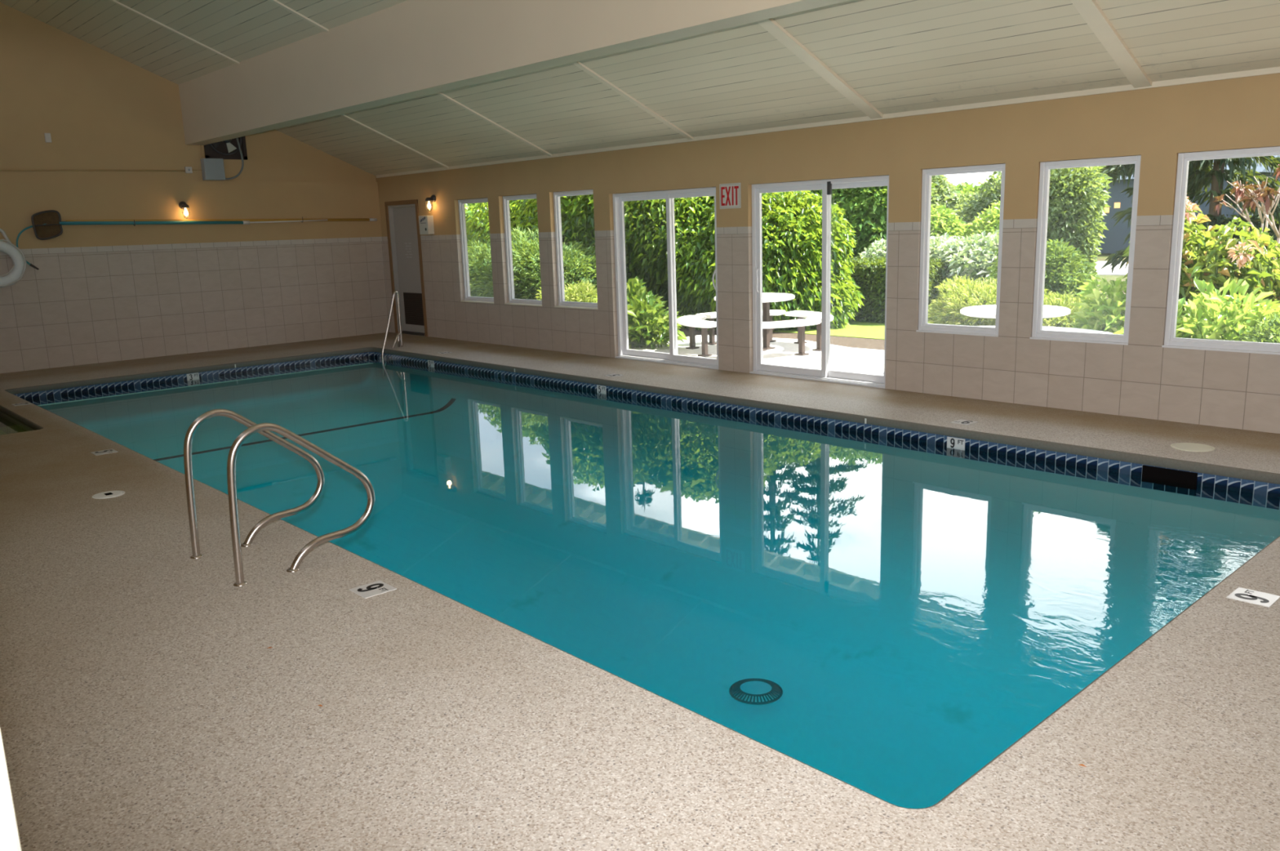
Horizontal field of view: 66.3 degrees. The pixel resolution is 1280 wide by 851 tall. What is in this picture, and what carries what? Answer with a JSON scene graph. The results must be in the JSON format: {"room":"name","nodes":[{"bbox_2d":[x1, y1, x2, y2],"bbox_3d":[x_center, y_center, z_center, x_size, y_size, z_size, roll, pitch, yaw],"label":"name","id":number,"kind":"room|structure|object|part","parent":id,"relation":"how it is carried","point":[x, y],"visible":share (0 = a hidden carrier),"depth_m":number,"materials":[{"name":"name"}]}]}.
{"room":"indoor swimming pool","nodes":[
{"label":"indoor swimming pool","id":0,"kind":"room"},
{"bbox_2d":[0,2,390,373],"bbox_3d":[-7.535,-3.501,13.755,8.330,5.376,0.250,-12,15,-42],"label":"wall","id":1,"kind":"structure","parent":0,"point":[97,293],"depth_m":14.12,"materials":[{"name":"paint"}]},
{"bbox_2d":[0,228,26,287],"bbox_3d":[-8.418,-2.202,12.849,0.614,0.779,0.179,-12,15,-42],"label":"buoy","id":2,"kind":"object","parent":1,"relation":"attached to","point":[17,271],"visible":1,"depth_m":12.92,"materials":[{"name":"plastic"}]},
{"bbox_2d":[16,225,32,250],"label":"hook","id":3,"kind":"object","parent":1,"relation":"attached to","point":[17,238],"depth_m":13.00,"materials":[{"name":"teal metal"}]},
{"bbox_2d":[44,133,51,142],"bbox_3d":[-7.948,-3.860,13.168,0.070,0.120,0.035,-12,15,-42],"label":"sensor box","id":4,"kind":"object","parent":1,"relation":"attached to","point":[47,135],"visible":1,"depth_m":13.15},
{"bbox_2d":[0,166,201,173],"bbox_3d":[-8.353,-3.372,12.857,5.100,0.106,0.053,-12,15,-42],"label":"conduit","id":5,"kind":"object","parent":1,"relation":"attached to","point":[187,169],"visible":1,"depth_m":13.71,"materials":[{"name":"grey metal"}]},
{"bbox_3d":[-6.635,-3.753,14.415,0.090,0.090,0.050,-12,15,-42],"label":"plate","id":6,"kind":"part","parent":5,"relation":"part of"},
{"bbox_2d":[31,209,327,239],"bbox_3d":[-6.574,-2.999,14.463,4.185,0.392,0.074,-12,16,-42],"label":"net","id":7,"kind":"object","parent":1,"relation":"attached to","point":[52,228],"visible":1,"depth_m":13.29,"materials":[{"name":"brown"}]},
{"bbox_3d":[-7.969,-2.694,13.188,0.355,0.392,0.028,-12,15,-42],"label":"net frame","id":8,"kind":"part","parent":7,"relation":"part of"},
{"bbox_2d":[178,201,190,218],"bbox_3d":[-6.660,-3.154,14.359,0.113,0.250,0.156,-12,15,-42],"label":"wall lamp","id":9,"kind":"object","parent":1,"relation":"attached to","point":[182,205],"visible":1,"depth_m":14.34,"materials":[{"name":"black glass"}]},
{"bbox_2d":[65,216,377,226],"label":"pole","id":10,"kind":"object","parent":1,"relation":"attached to","point":[264,220],"depth_m":14.94,"materials":[{"name":"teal metal"}]},
{"bbox_2d":[200,137,244,180],"bbox_3d":[-6.248,-4.007,14.674,0.602,0.658,0.140,-12,15,-42],"label":"junction box","id":11,"kind":"object","parent":1,"relation":"attached to","point":[212,169],"visible":0.88,"depth_m":14.56,"materials":[{"name":"grey metal"}]},
{"bbox_2d":[204,136,247,159],"bbox_3d":[-6.199,-4.306,14.675,0.620,0.620,0.130,-12,15,-42],"label":"exhaust fan","id":12,"kind":"object","parent":1,"relation":"attached to","point":[228,148],"visible":0.41,"depth_m":14.76,"materials":[{"name":"metal"}]},
{"bbox_3d":[-6.322,-4.202,14.634,0.165,0.144,0.028,-12,15,-42],"label":"blade","id":13,"kind":"part","parent":12,"relation":"part of","materials":[{"name":"metal"}]},
{"bbox_3d":[-6.192,-4.304,14.668,0.160,0.160,0.110,-12,15,-42],"label":"motor","id":14,"kind":"part","parent":12,"relation":"part of","materials":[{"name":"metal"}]},
{"bbox_3d":[-6.154,-4.193,14.786,0.146,0.165,0.020,-9,13,-31],"label":"blade","id":15,"kind":"part","parent":12,"relation":"part of","materials":[{"name":"grey"}]},
{"bbox_2d":[178,0,850,145],"bbox_3d":[-1.043,-3.533,8.508,0.260,0.858,16.245,-12,15,-42],"label":"beam","id":16,"kind":"structure","parent":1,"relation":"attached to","point":[410,49],"depth_m":9.39,"materials":[{"name":"beige paint"}]},
{"bbox_2d":[0,332,1279,850],"bbox_3d":[-2.016,0.100,8.189,8.880,0.001,16.400,-12,15,-42],"label":"floor","id":17,"kind":"structure","parent":0,"point":[146,704],"depth_m":3.47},
{"bbox_2d":[0,404,43,435],"bbox_3d":[-6.898,0.401,9.483,1.624,0.800,2.386,-12,15,-42],"label":"hot tub","id":18,"kind":"object","parent":17,"relation":"in","point":[11,422],"visible":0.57,"depth_m":10.12,"materials":[{"name":"tile"}]},
{"bbox_2d":[0,429,7,435],"bbox_3d":[-6.893,0.538,9.511,1.624,0.520,2.386,-12,15,-42],"label":"basin","id":19,"kind":"object","parent":18,"relation":"in","point":[2,431],"depth_m":10.63,"materials":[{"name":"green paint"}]},
{"bbox_2d":[12,401,32,405],"bbox_3d":[-6.632,-0.229,10.526,0.165,0.008,0.165,-12,15,-42],"label":"depth marker","id":20,"kind":"object","parent":17,"relation":"on","point":[27,402],"visible":1,"depth_m":10.52,"materials":[{"name":"white tile"}]},
{"bbox_2d":[90,448,117,455],"bbox_3d":[-4.358,0.218,7.981,0.165,0.008,0.165,-12,15,-42],"label":"depth marker","id":21,"kind":"object","parent":17,"relation":"on","point":[108,451],"visible":1,"depth_m":7.97,"materials":[{"name":"white tile"}]},
{"bbox_2d":[92,490,124,498],"bbox_3d":[-3.591,0.466,6.628,0.198,0.010,0.198,-12,15,-42],"label":"lid","id":22,"kind":"object","parent":17,"relation":"on","point":[109,494],"visible":1,"depth_m":6.61,"materials":[{"name":"white plastic"}]},
{"bbox_2d":[183,408,324,558],"bbox_3d":[-2.131,0.275,5.436,0.786,0.795,0.064,-12,15,-42],"label":"pool handrail","id":23,"kind":"object","parent":17,"relation":"on","point":[189,434],"visible":0.98,"depth_m":5.32,"materials":[{"name":"silver metal"}]},
{"bbox_2d":[226,422,375,586],"bbox_3d":[-1.719,0.350,5.000,0.786,0.795,0.064,-12,15,-42],"label":"pool handrail","id":24,"kind":"object","parent":17,"relation":"on","point":[231,462],"visible":1,"depth_m":4.89,"materials":[{"name":"silver metal"}]},
{"bbox_2d":[349,580,396,598],"bbox_3d":[-1.282,0.787,4.708,0.165,0.008,0.165,-12,15,-42],"label":"depth marker","id":25,"kind":"object","parent":17,"relation":"on","point":[378,587],"visible":1,"depth_m":4.70,"materials":[{"name":"white tile"}]},
{"bbox_2d":[381,290,403,378],"bbox_3d":[-3.705,-1.302,14.599,0.373,1.390,0.038,-12,15,-42],"label":"stair rail","id":26,"kind":"object","parent":17,"relation":"on","point":[396,292],"visible":0.83,"depth_m":14.57,"materials":[{"name":"silver metal"}]},
{"bbox_3d":[-3.700,-1.117,14.636,0.343,0.528,0.034,-12,15,-42],"label":"rail","id":27,"kind":"part","parent":26,"relation":"part of","materials":[{"name":"silver metal"}]},
{"bbox_3d":[-3.617,-1.265,14.689,0.034,0.183,0.034,-12,15,-42],"label":"post","id":28,"kind":"part","parent":26,"relation":"part of","materials":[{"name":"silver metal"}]},
{"bbox_2d":[438,351,453,353],"bbox_3d":[-2.752,-1.024,13.814,0.165,0.008,0.165,-12,15,-42],"label":"depth marker","id":29,"kind":"object","parent":17,"relation":"on","point":[446,352],"visible":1,"depth_m":13.81,"materials":[{"name":"white tile"}]},
{"bbox_2d":[604,373,622,376],"bbox_3d":[-0.300,-0.573,11.217,0.165,0.008,0.165,-12,15,-42],"label":"depth marker","id":30,"kind":"object","parent":17,"relation":"on","point":[610,375],"visible":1,"depth_m":11.20,"materials":[{"name":"white tile"}]},
{"bbox_2d":[4,346,1279,808],"bbox_3d":[-1.590,0.967,9.005,4.810,2.050,12.268,-12,15,-42],"label":"swimming pool","id":31,"kind":"object","parent":17,"relation":"in","point":[886,609],"visible":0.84,"depth_m":8.67,"materials":[{"name":"liquid"}]},
{"bbox_2d":[186,372,199,379],"bbox_3d":[-5.967,-0.649,13.093,0.156,0.092,0.010,-12,15,-42],"label":"marker","id":32,"kind":"object","parent":31,"relation":"attached to","point":[193,375],"visible":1,"depth_m":13.09,"materials":[{"name":"white tile"}]},
{"bbox_2d":[26,357,442,402],"bbox_3d":[-1.588,1.117,9.033,4.800,2.045,12.265,-12,15,-42],"label":"tiles","id":33,"kind":"object","parent":31,"relation":"in","point":[366,364],"visible":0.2,"depth_m":13.32,"materials":[{"name":"tile"}]},
{"bbox_2d":[427,360,434,366],"bbox_3d":[-2.903,-0.857,13.631,0.010,0.092,0.156,-12,15,-42],"label":"marker","id":34,"kind":"object","parent":31,"relation":"attached to","point":[430,362],"visible":1,"depth_m":13.62,"materials":[{"name":"white tile"}]},
{"bbox_2d":[596,384,606,394],"bbox_3d":[-0.431,-0.402,11.012,0.010,0.092,0.156,-12,15,-42],"label":"marker","id":35,"kind":"object","parent":31,"relation":"attached to","point":[600,388],"visible":1,"depth_m":11.01,"materials":[{"name":"white tile"}]},
{"bbox_2d":[946,436,964,450],"bbox_3d":[2.535,0.144,7.870,0.010,0.092,0.156,-12,15,-42],"label":"marker","id":36,"kind":"object","parent":31,"relation":"attached to","point":[952,442],"visible":1,"depth_m":7.87,"materials":[{"name":"white tile"}]},
{"bbox_2d":[950,418,978,425],"bbox_3d":[2.669,-0.026,8.072,0.165,0.008,0.165,-12,15,-42],"label":"depth marker","id":37,"kind":"object","parent":17,"relation":"on","point":[958,421],"visible":1,"depth_m":8.06,"materials":[{"name":"white tile"}]},
{"bbox_2d":[1170,442,1214,451],"bbox_3d":[3.931,0.154,6.979,0.278,0.008,0.278,-12,15,-42],"label":"lid","id":38,"kind":"object","parent":17,"relation":"on","point":[1189,446],"visible":1,"depth_m":6.96,"materials":[{"name":"beige plastic"}]},
{"bbox_2d":[1226,586,1279,607],"bbox_3d":[2.674,0.748,4.274,0.165,0.008,0.165,-12,15,-42],"label":"depth marker","id":39,"kind":"object","parent":17,"relation":"on","point":[1240,593],"visible":1,"depth_m":4.27,"materials":[{"name":"white tile"}]},
{"bbox_2d":[0,0,1279,175],"bbox_3d":[-1.987,-3.862,7.563,8.350,2.784,16.650,-12,15,-42],"label":"ceiling","id":40,"kind":"structure","parent":0,"point":[900,55],"depth_m":9.51,"materials":[{"name":"paint"}]},
{"bbox_2d":[375,73,1279,433],"bbox_3d":[1.204,-1.858,10.924,0.180,2.740,16.650,-12,15,-42],"label":"wall","id":41,"kind":"structure","parent":0,"point":[1143,378],"depth_m":9.05,"materials":[{"name":"paint"}]},
{"bbox_2d":[109,0,448,168],"bbox_3d":[-5.945,-4.538,11.825,8.226,2.674,0.050,-12,15,-42],"label":"trim","id":42,"kind":"structure","parent":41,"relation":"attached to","point":[113,1],"depth_m":12.35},
{"bbox_2d":[384,199,427,336],"bbox_3d":[-3.800,-2.602,16.245,0.188,2.186,1.040,-12,15,-42],"label":"door","id":43,"kind":"structure","parent":41,"relation":"in","point":[404,242],"depth_m":16.30,"materials":[{"name":"metal"}]},
{"bbox_2d":[403,292,424,325],"bbox_3d":[-3.759,-1.942,16.343,0.019,0.530,0.650,-12,15,-42],"label":"vent grille","id":44,"kind":"object","parent":43,"relation":"attached to","point":[413,314],"depth_m":16.36,"materials":[{"name":"metal"}]},
{"bbox_2d":[269,0,551,155],"bbox_3d":[-4.229,-4.222,10.007,8.226,2.674,0.060,-12,15,-42],"label":"trim","id":45,"kind":"structure","parent":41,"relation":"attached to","point":[278,3],"depth_m":11.97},
{"bbox_2d":[418,215,434,234],"bbox_3d":[-3.360,-3.151,15.428,0.114,0.290,0.260,-12,15,-42],"label":"dispenser box","id":46,"kind":"object","parent":41,"relation":"attached to","point":[426,226],"visible":1,"depth_m":15.35,"materials":[{"name":"white plastic"}]},
{"bbox_2d":[425,195,435,211],"bbox_3d":[-3.253,-3.447,15.208,0.156,0.250,0.113,-12,15,-42],"label":"wall lamp","id":47,"kind":"object","parent":41,"relation":"attached to","point":[433,197],"visible":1,"depth_m":15.19,"materials":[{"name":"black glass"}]},
{"bbox_2d":[457,197,493,303],"bbox_3d":[-2.433,-2.617,14.728,0.156,1.530,0.888,-12,15,-42],"label":"window","id":48,"kind":"structure","parent":41,"relation":"in","point":[468,298],"depth_m":14.98,"materials":[{"name":"white plastic"}]},
{"bbox_3d":[-2.436,-1.870,14.854,0.081,0.016,0.888,-12,15,-42],"label":"sill","id":49,"kind":"part","parent":48,"relation":"part of","materials":[{"name":"beige paint"}]},
{"bbox_2d":[502,193,542,306],"bbox_3d":[-1.639,-2.475,13.886,0.156,1.533,0.893,-12,15,-42],"label":"window","id":50,"kind":"structure","parent":41,"relation":"in","point":[512,300],"depth_m":14.13,"materials":[{"name":"white plastic"}]},
{"bbox_3d":[-1.642,-1.726,14.012,0.081,0.016,0.893,-12,15,-42],"label":"sill","id":51,"kind":"part","parent":50,"relation":"part of","materials":[{"name":"beige paint"}]},
{"bbox_2d":[553,189,597,309],"bbox_3d":[-0.832,-2.330,13.030,0.156,1.535,0.909,-12,15,-42],"label":"window","id":52,"kind":"structure","parent":41,"relation":"in","point":[562,303],"depth_m":13.28,"materials":[{"name":"white plastic"}]},
{"bbox_3d":[-0.836,-1.580,13.157,0.081,0.016,0.909,-12,15,-42],"label":"sill","id":53,"kind":"part","parent":52,"relation":"part of","materials":[{"name":"beige paint"}]},
{"bbox_2d":[572,61,693,139],"bbox_3d":[-2.465,-3.896,8.139,8.226,2.676,0.070,-12,15,-42],"label":"trim","id":54,"kind":"structure","parent":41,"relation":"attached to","point":[577,64],"depth_m":10.44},
{"bbox_2d":[612,186,718,369],"bbox_3d":[0.325,-1.788,11.903,0.179,2.068,1.818,-12,15,-42],"label":"door","id":55,"kind":"structure","parent":41,"relation":"in","point":[624,352],"depth_m":12.00,"materials":[{"name":"white plastic"}]},
{"bbox_3d":[0.098,-1.842,12.222,0.038,2.000,0.956,-12,15,-42],"label":"sash","id":56,"kind":"part","parent":55,"relation":"part of","materials":[{"name":"white plastic"}]},
{"bbox_3d":[0.637,-1.730,11.587,0.038,2.000,0.842,-12,15,-42],"label":"sash","id":57,"kind":"part","parent":55,"relation":"part of","materials":[{"name":"white plastic"}]},
{"bbox_3d":[0.866,-1.675,11.280,0.070,0.276,0.028,-5,12,-16],"label":"handle","id":58,"kind":"part","parent":55,"relation":"part of","materials":[{"name":"white plastic"}]},
{"bbox_2d":[719,182,741,208],"bbox_3d":[0.996,-2.537,10.845,0.011,0.270,0.310,-12,15,-42],"label":"exit sign","id":59,"kind":"object","parent":41,"relation":"attached to","point":[730,194],"visible":1,"depth_m":10.84,"materials":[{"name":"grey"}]},
{"bbox_2d":[749,175,888,388],"bbox_3d":[1.870,-1.504,10.267,0.179,2.068,1.772,-12,15,-42],"label":"door","id":60,"kind":"structure","parent":41,"relation":"in","point":[825,374],"depth_m":10.33,"materials":[{"name":"white plastic"}]},
{"bbox_3d":[1.293,-1.596,10.828,0.028,0.276,0.070,3,12,21],"label":"handle","id":61,"kind":"part","parent":60,"relation":"part of","materials":[{"name":"white plastic"}]},
{"bbox_3d":[1.623,-1.548,10.541,0.038,2.000,0.949,-12,15,-42],"label":"sash","id":62,"kind":"part","parent":60,"relation":"part of","materials":[{"name":"white plastic"}]},
{"bbox_3d":[2.212,-1.453,9.982,0.038,2.000,0.803,-12,15,-42],"label":"sash","id":63,"kind":"part","parent":60,"relation":"part of","materials":[{"name":"white plastic"}]},
{"bbox_2d":[755,17,883,119],"bbox_3d":[-0.782,-3.583,6.358,8.226,2.684,0.130,-12,15,-42],"label":"trim","id":64,"kind":"structure","parent":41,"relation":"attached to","point":[770,25],"depth_m":8.64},
{"bbox_2d":[376,66,1279,177],"bbox_3d":[1.107,-3.149,10.573,0.018,0.045,16.200,-12,15,-42],"label":"trim","id":65,"kind":"structure","parent":41,"relation":"attached to","point":[1275,69],"depth_m":9.04,"materials":[{"name":"wood"}]},
{"bbox_2d":[915,163,1005,337],"bbox_3d":[2.952,-1.596,9.001,0.116,1.510,0.832,-12,15,-42],"label":"window","id":66,"kind":"structure","parent":41,"relation":"in","point":[923,326],"depth_m":9.15,"materials":[{"name":"white plastic"}]},
{"bbox_3d":[2.948,-0.859,9.125,0.041,0.016,0.832,-12,15,-42],"label":"sill","id":67,"kind":"part","parent":66,"relation":"part of","materials":[{"name":"white plastic"}]},
{"bbox_2d":[1030,155,1141,345],"bbox_3d":[3.717,-1.450,8.191,0.116,1.500,0.827,-12,15,-42],"label":"window","id":68,"kind":"structure","parent":41,"relation":"in","point":[1037,333],"depth_m":8.30,"materials":[{"name":"white plastic"}]},
{"bbox_3d":[3.713,-0.718,8.314,0.041,0.016,0.827,-12,15,-42],"label":"sill","id":69,"kind":"part","parent":68,"relation":"part of","materials":[{"name":"white plastic"}]},
{"bbox_2d":[1070,0,1151,88],"bbox_3d":[0.859,-3.281,4.619,8.226,2.684,0.130,-12,15,-42],"label":"trim","id":70,"kind":"structure","parent":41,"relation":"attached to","point":[1091,11],"depth_m":7.12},
{"bbox_2d":[1161,146,1279,355],"bbox_3d":[4.608,-1.284,7.248,0.116,1.495,1.266,-12,15,-42],"label":"window","id":71,"kind":"structure","parent":41,"relation":"in","point":[1171,340],"depth_m":7.59,"materials":[{"name":"white plastic"}]},
{"bbox_3d":[4.604,-0.554,7.371,0.041,0.016,1.266,-12,15,-42],"label":"sill","id":72,"kind":"part","parent":71,"relation":"part of","materials":[{"name":"white plastic"}]},
{"bbox_3d":[-4.964,-1.141,5.225,0.170,4.000,16.650,-12,15,-42],"label":"wall","id":73,"kind":"structure","parent":0,"visible":0},
{"bbox_2d":[0,728,22,850],"bbox_3d":[-0.538,0.480,0.714,0.190,2.150,0.025,-12,15,-42],"label":"trim","id":74,"kind":"structure","parent":73,"relation":"attached to","point":[10,840],"depth_m":0.73,"materials":[{"name":"white"}]},
{"label":"outside","id":75,"kind":"structure","parent":0,"visible":0},
{"bbox_2d":[984,248,998,280],"bbox_3d":[5.731,-2.215,14.762,0.922,1.286,1.065,-12,15,-42],"label":"shrub","id":76,"kind":"object","parent":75,"point":[993,273],"visible":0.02,"depth_m":14.85,"materials":[{"name":"green plant"}]},
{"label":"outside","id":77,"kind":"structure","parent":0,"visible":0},
{"bbox_2d":[635,253,1127,343],"bbox_3d":[10.314,-4.659,30.230,280.000,0.001,320.000,-12,15,-42],"label":"ground","id":78,"kind":"structure","parent":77,"point":[1102,256],"depth_m":27.44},
{"bbox_2d":[464,203,486,253],"bbox_3d":[-5.871,-10.105,49.891,7.314,5.129,11.548,-12,15,-42],"label":"tree","id":79,"kind":"object","parent":78,"relation":"on","point":[468,206],"visible":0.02,"depth_m":48.77,"materials":[{"name":"green plant"}]},
{"bbox_2d":[466,225,596,299],"bbox_3d":[-2.006,-2.633,17.961,1.993,2.025,4.789,-11,15,-38],"label":"bush","id":80,"kind":"object","parent":78,"relation":"on","point":[526,255],"visible":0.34,"depth_m":17.16,"materials":[{"name":"plant"}]},
{"bbox_2d":[534,279,597,302],"bbox_3d":[-1.065,-1.868,16.166,1.750,1.067,1.426,3,13,24],"label":"bush","id":81,"kind":"object","parent":78,"relation":"on","point":[574,292],"visible":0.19,"depth_m":15.82,"materials":[{"name":"green plant"}]},
{"bbox_2d":[466,194,677,286],"bbox_3d":[-1.579,-3.892,20.040,2.883,3.727,6.244,-10,14,-35],"label":"tree","id":82,"kind":"object","parent":78,"relation":"on","point":[577,218],"visible":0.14,"depth_m":18.75,"materials":[{"name":"green plant"}]},
{"bbox_2d":[593,275,687,349],"bbox_3d":[-0.055,-1.603,14.772,1.168,1.256,2.013,-6,12,-19],"label":"leafy shrub","id":83,"kind":"object","parent":78,"relation":"on","point":[646,325],"visible":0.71,"depth_m":14.28,"materials":[{"name":"green plant"}]},
{"bbox_2d":[587,190,865,331],"bbox_3d":[1.232,-3.434,17.503,3.737,3.572,5.813,-12,15,-42],"label":"tree","id":84,"kind":"object","parent":78,"relation":"on","point":[792,223],"visible":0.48,"depth_m":15.98,"materials":[{"name":"green plant"}]},
{"bbox_2d":[629,334,884,374],"bbox_3d":[4.313,-0.446,10.396,3.220,0.050,12.500,-12,15,-42],"label":"patio","id":85,"kind":"structure","parent":78,"relation":"on","point":[868,361],"depth_m":12.97,"materials":[{"name":"concrete"}]},
{"bbox_2d":[676,292,833,356],"bbox_3d":[1.593,-1.433,13.659,2.160,0.750,2.160,-12,15,-42],"label":"picnic table","id":86,"kind":"object","parent":85,"relation":"on","point":[812,317],"visible":0.59,"depth_m":13.38,"materials":[{"name":"concrete"}]},
{"bbox_3d":[0.747,-1.299,14.014,0.140,0.400,0.140,-12,15,-42],"label":"leg","id":87,"kind":"part","parent":86,"relation":"part of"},
{"bbox_3d":[0.868,-1.130,13.167,0.140,0.400,0.140,-12,15,-42],"label":"leg","id":88,"kind":"part","parent":86,"relation":"part of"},
{"bbox_3d":[1.056,-1.391,14.413,0.140,0.400,0.140,-12,15,-42],"label":"leg","id":89,"kind":"part","parent":86,"relation":"part of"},
{"bbox_3d":[1.920,-1.441,14.526,0.140,0.400,0.140,-12,15,-42],"label":"leg","id":90,"kind":"part","parent":86,"relation":"part of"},
{"bbox_3d":[2.147,-1.463,13.732,0.781,0.069,0.044,-3,12,-7],"label":"bench arm","id":91,"kind":"part","parent":86,"relation":"part of"},
{"bbox_3d":[2.329,-1.392,14.221,0.140,0.400,0.140,-12,15,-42],"label":"leg","id":92,"kind":"part","parent":86,"relation":"part of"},
{"bbox_3d":[2.140,-1.132,12.974,0.140,0.400,0.140,-12,15,-42],"label":"leg","id":93,"kind":"part","parent":86,"relation":"part of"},
{"bbox_3d":[2.449,-1.223,13.373,0.140,0.400,0.140,-12,15,-42],"label":"leg","id":94,"kind":"part","parent":86,"relation":"part of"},
{"bbox_2d":[960,304,1111,333],"bbox_3d":[4.035,-0.889,10.611,2.160,0.750,2.160,4,13,27],"label":"picnic table","id":95,"kind":"object","parent":85,"relation":"on","point":[988,311],"visible":0.11,"depth_m":10.48,"materials":[{"name":"concrete"}]},
{"bbox_2d":[666,327,884,350],"bbox_3d":[2.623,-1.261,14.689,1.060,0.050,6.800,-12,15,-42],"label":"mulch bed","id":96,"kind":"object","parent":78,"relation":"on","point":[852,342],"visible":0.15,"depth_m":14.51,"materials":[{"name":"beige soil"}]},
{"bbox_2d":[773,320,884,339],"bbox_3d":[3.143,-1.684,16.631,2.470,0.050,6.600,-12,15,-42],"label":"lawn","id":97,"kind":"structure","parent":78,"relation":"on","point":[860,329],"depth_m":15.63,"materials":[{"name":"plant"}]},
{"bbox_2d":[847,255,949,324],"bbox_3d":[3.559,-2.497,17.580,1.103,1.144,3.931,-12,15,-42],"label":"clipped hedge","id":98,"kind":"object","parent":97,"relation":"on","point":[871,278],"visible":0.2,"depth_m":16.59,"materials":[{"name":"green plant"}]},
{"bbox_2d":[792,181,937,258],"bbox_3d":[4.537,-4.328,21.089,3.924,3.671,3.230,9,16,44],"label":"tree","id":99,"kind":"object","parent":78,"relation":"on","point":[865,208],"visible":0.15,"depth_m":19.66,"materials":[{"name":"green plant"}]},
{"bbox_2d":[855,238,886,265],"bbox_3d":[4.688,-2.729,18.352,1.321,1.518,2.119,-12,15,-42],"label":"shrub","id":100,"kind":"object","parent":78,"relation":"on","point":[879,251],"visible":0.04,"depth_m":18.22,"materials":[{"name":"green plant"}]},
{"bbox_2d":[929,229,999,293],"bbox_3d":[5.745,-2.458,16.656,1.820,1.689,3.368,-8,13,-30],"label":"shrub","id":101,"kind":"object","parent":78,"relation":"on","point":[968,255],"visible":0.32,"depth_m":16.15,"materials":[{"name":"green plant"}]},
{"bbox_2d":[929,200,999,239],"bbox_3d":[6.322,-3.281,18.864,3.074,2.055,1.778,3,13,24],"label":"shrub","id":102,"kind":"object","parent":78,"relation":"on","point":[943,221],"visible":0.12,"depth_m":18.66,"materials":[{"name":"green plant"}]},
{"bbox_2d":[930,171,1001,228],"bbox_3d":[7.882,-4.850,24.059,2.435,3.376,4.366,-11,15,-39],"label":"tree","id":103,"kind":"object","parent":78,"relation":"on","point":[966,208],"visible":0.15,"depth_m":23.22,"materials":[{"name":"green plant"}]},
{"bbox_2d":[954,181,988,198],"bbox_3d":[14.063,-8.396,41.507,7.184,3.813,7.923,-12,15,-42],"label":"tree","id":104,"kind":"object","parent":78,"relation":"on","point":[965,187],"visible":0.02,"depth_m":40.70,"materials":[{"name":"green plant"}]},
{"bbox_2d":[927,273,1091,327],"bbox_3d":[5.252,-1.482,13.304,2.157,1.133,3.438,-12,15,-42],"label":"bush","id":105,"kind":"object","parent":78,"relation":"on","point":[945,310],"visible":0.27,"depth_m":13.25,"materials":[{"name":"green plant"}]},
{"bbox_2d":[1044,237,1102,299],"bbox_3d":[5.767,-1.843,13.754,1.347,1.568,1.144,9,16,43],"label":"shrub","id":106,"kind":"object","parent":78,"relation":"on","point":[1064,267],"visible":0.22,"depth_m":13.37,"materials":[{"name":"plant"}]},
{"bbox_2d":[1046,165,1111,287],"bbox_3d":[6.222,-2.784,14.540,1.352,2.753,1.381,3,12,22],"label":"tree","id":107,"kind":"object","parent":78,"relation":"on","point":[1073,206],"visible":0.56,"depth_m":14.08,"materials":[{"name":"green plant"}]},
{"bbox_2d":[1068,275,1185,333],"bbox_3d":[5.522,-1.090,11.136,1.300,1.268,1.454,-12,15,-42],"label":"shrub","id":108,"kind":"object","parent":78,"relation":"on","point":[1104,314],"visible":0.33,"depth_m":11.07,"materials":[{"name":"green plant"}]},
{"bbox_2d":[1082,164,1213,186],"bbox_3d":[10.034,-5.191,19.879,2.663,5.096,2.396,-5,12,-15],"label":"fir tree","id":109,"kind":"object","parent":78,"relation":"on","point":[1114,171],"visible":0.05,"depth_m":19.12,"materials":[{"name":"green plant"}]},
{"bbox_2d":[1071,155,1279,253],"bbox_3d":[22.367,-9.716,42.115,7.800,4.300,9.600,-12,15,-42],"label":"house","id":110,"kind":"structure","parent":78,"relation":"on","point":[1113,241],"depth_m":40.09,"materials":[{"name":"stone"}]},
{"bbox_2d":[1100,155,1279,274],"bbox_3d":[10.751,-5.575,17.990,3.840,7.161,3.864,-12,15,-42],"label":"fir tree","id":111,"kind":"object","parent":78,"relation":"on","point":[1197,178],"visible":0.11,"depth_m":17.90,"materials":[{"name":"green plant"}]},
{"bbox_2d":[1111,277,1279,340],"bbox_3d":[5.597,-0.756,9.659,1.374,1.375,1.779,-12,15,-42],"label":"shrub","id":112,"kind":"object","parent":78,"relation":"on","point":[1216,307],"visible":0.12,"depth_m":9.40,"materials":[{"name":"green plant"}]},
{"bbox_2d":[1121,195,1279,329],"bbox_3d":[6.473,-1.568,10.650,2.282,1.919,1.215,6,14,34],"label":"bush","id":113,"kind":"object","parent":78,"relation":"on","point":[1209,259],"visible":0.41,"depth_m":10.44,"materials":[{"name":"green plant"}]},
{"bbox_2d":[1213,164,1279,261],"bbox_3d":[7.353,-1.939,11.207,1.211,2.367,1.363,-12,15,-42],"label":"bare tree","id":114,"kind":"object","parent":78,"relation":"on","point":[1246,194],"visible":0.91,"depth_m":11.03,"materials":[{"name":"brown plant"}]},
{"bbox_2d":[1239,312,1279,342],"bbox_3d":[5.965,-0.556,8.819,1.237,0.990,1.511,-8,13,-26],"label":"plant","id":115,"kind":"object","parent":78,"relation":"on","point":[1271,334],"visible":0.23,"depth_m":8.82,"materials":[{"name":"plant"}]},
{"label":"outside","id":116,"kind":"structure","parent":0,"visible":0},
{"bbox_2d":[1094,261,1128,275],"bbox_3d":[17.012,-4.742,29.608,7.999,0.050,70.121,-12,15,-41],"label":"road","id":117,"kind":"structure","parent":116,"point":[1105,270],"depth_m":29.82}
]}

